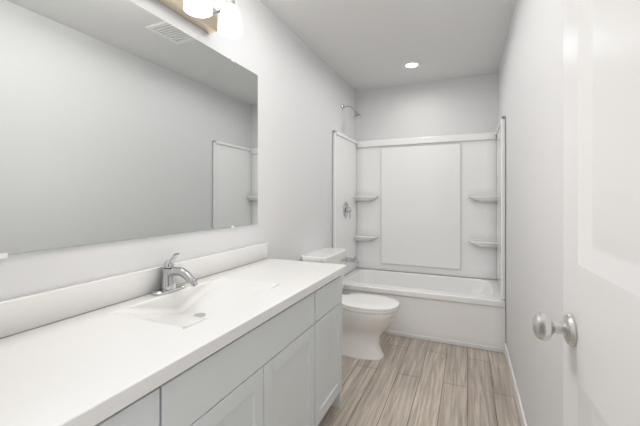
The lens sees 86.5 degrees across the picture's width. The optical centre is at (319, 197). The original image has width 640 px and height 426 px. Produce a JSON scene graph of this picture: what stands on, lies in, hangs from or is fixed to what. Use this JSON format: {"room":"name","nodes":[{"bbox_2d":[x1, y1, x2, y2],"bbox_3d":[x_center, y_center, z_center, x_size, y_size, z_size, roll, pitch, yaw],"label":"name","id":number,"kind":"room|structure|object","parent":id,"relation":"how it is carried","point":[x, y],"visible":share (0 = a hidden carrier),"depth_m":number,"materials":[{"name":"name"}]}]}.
{"room":"bathroom","nodes":[
{"label":"bathroom","id":0,"kind":"room"},
{"bbox_2d":[0,0,355,300],"bbox_3d":[-0.381,-0.005,2.329,0.120,2.510,4.008,0,0,24],"label":"wall","id":1,"kind":"structure","parent":0,"point":[305,92],"depth_m":2.29,"materials":[{"name":"white paint"}]},
{"bbox_2d":[0,0,257,258],"bbox_3d":[-0.697,-0.303,1.437,0.008,0.954,1.530,0,0,24],"label":"mirror","id":2,"kind":"object","parent":1,"relation":"attached to","point":[120,120],"visible":1,"depth_m":1.27,"materials":[{"name":"grey mirror"}]},
{"bbox_2d":[157,0,242,38],"bbox_3d":[-0.609,-0.887,1.377,0.218,0.174,0.760,0,0,24],"label":"sconce","id":3,"kind":"object","parent":1,"relation":"attached to","point":[201,14],"visible":1,"depth_m":1.60,"materials":[{"name":"white glass"}]},
{"bbox_2d":[342,104,360,119],"bbox_3d":[0.336,-0.904,3.572,0.200,0.176,0.084,0,0,24],"label":"shower head","id":4,"kind":"object","parent":1,"relation":"attached to","point":[357,115],"visible":1,"depth_m":3.55},
{"bbox_2d":[260,0,515,90],"bbox_3d":[0.362,-1.310,2.006,1.740,0.100,4.008,0,0,24],"label":"ceiling","id":5,"kind":"structure","parent":0,"point":[358,45],"depth_m":2.64,"materials":[{"name":"white paint"}]},
{"bbox_2d":[402,61,420,68],"bbox_3d":[0.872,-1.256,3.230,0.176,0.008,0.176,0,0,24],"label":"recessed light","id":6,"kind":"object","parent":5,"relation":"in","point":[412,65],"visible":1,"depth_m":3.22,"materials":[{"name":"white plastic"}]},
{"bbox_2d":[318,333,520,425],"bbox_3d":[0.362,1.300,2.006,1.740,0.100,4.008,0,0,24],"label":"floor","id":7,"kind":"structure","parent":0,"point":[405,381],"depth_m":2.23,"materials":[{"name":"brown wood"}]},
{"bbox_2d":[0,326,191,425],"bbox_3d":[-0.711,0.842,0.742,0.538,0.814,0.530,0,0,24],"label":"base cabinet","id":8,"kind":"object","parent":7,"relation":"on","point":[57,376],"depth_m":0.78,"materials":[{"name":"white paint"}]},
{"bbox_2d":[96,294,323,425],"bbox_3d":[-0.438,0.882,1.369,0.538,0.734,0.962,0,0,24],"label":"base cabinet","id":9,"kind":"object","parent":7,"relation":"on","point":[248,336],"depth_m":1.19,"materials":[{"name":"white paint"}]},
{"bbox_2d":[151,253,197,295],"bbox_3d":[-0.584,0.314,1.415,0.185,0.161,0.156,0,0,24],"label":"faucet","id":10,"kind":"object","parent":9,"relation":"on","point":[170,271],"visible":1,"depth_m":1.41,"materials":[{"name":"silver metal"}]},
{"bbox_2d":[212,262,346,414],"bbox_3d":[-0.203,0.842,1.908,0.538,0.814,0.462,0,0,24],"label":"base cabinet","id":11,"kind":"object","parent":7,"relation":"on","point":[274,281],"depth_m":1.78,"materials":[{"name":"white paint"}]},
{"bbox_2d":[301,248,399,359],"bbox_3d":[0.274,0.854,2.760,0.726,0.790,0.500,0,0,24],"label":"toilet","id":12,"kind":"object","parent":7,"relation":"on","point":[367,320],"visible":0.56,"depth_m":2.63,"materials":[{"name":"white ceramic"}]},
{"bbox_2d":[342,268,505,352],"bbox_3d":[0.957,1.040,3.374,1.494,0.420,0.779,0,0,24],"label":"bathtub","id":13,"kind":"object","parent":7,"relation":"on","point":[462,311],"visible":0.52,"depth_m":2.98,"materials":[{"name":"ceramic"}]},
{"bbox_2d":[356,73,497,279],"bbox_3d":[1.137,-0.005,3.789,1.500,2.510,0.120,0,0,24],"label":"wall","id":14,"kind":"structure","parent":0,"point":[463,105],"depth_m":3.70,"materials":[{"name":"white paint"}]},
{"bbox_2d":[333,116,505,299],"bbox_3d":[0.960,0.083,3.380,1.494,1.486,0.765,0,0,24],"label":"shower surround","id":15,"kind":"object","parent":14,"relation":"attached to","point":[432,205],"visible":0.92,"depth_m":3.64,"materials":[{"name":"plastic"}]},
{"bbox_2d":[343,202,351,218],"bbox_3d":[0.305,0.139,3.629,0.061,0.183,0.164,0,0,24],"label":"shower valve","id":16,"kind":"object","parent":15,"relation":"attached to","point":[347,209],"visible":1,"depth_m":3.61,"materials":[{"name":"silver metal"}]},
{"bbox_2d":[345,256,358,263],"bbox_3d":[0.342,0.660,3.613,0.141,0.074,0.060,0,0,24],"label":"tub spout","id":17,"kind":"object","parent":15,"relation":"attached to","point":[353,260],"visible":1,"depth_m":3.60,"materials":[{"name":"silver metal"}]},
{"bbox_2d":[498,0,562,425],"bbox_3d":[1.105,-0.005,1.683,0.120,2.510,4.008,0,0,24],"label":"wall","id":18,"kind":"structure","parent":0,"point":[530,90],"depth_m":1.57,"materials":[{"name":"white paint"}]},
{"bbox_2d":[504,343,527,425],"bbox_3d":[1.067,1.208,1.765,0.013,0.085,2.108,0,0,24],"label":"baseboard","id":19,"kind":"structure","parent":18,"relation":"attached to","point":[523,421],"depth_m":2.10,"materials":[{"name":"white paint"}]},
{"bbox_2d":[532,0,639,425],"bbox_3d":[0.404,0.228,0.420,0.108,2.020,0.811,0,0,21],"label":"door","id":20,"kind":"structure","parent":18,"relation":"in","point":[598,327],"depth_m":0.60,"materials":[{"name":"white paint"}]}
]}

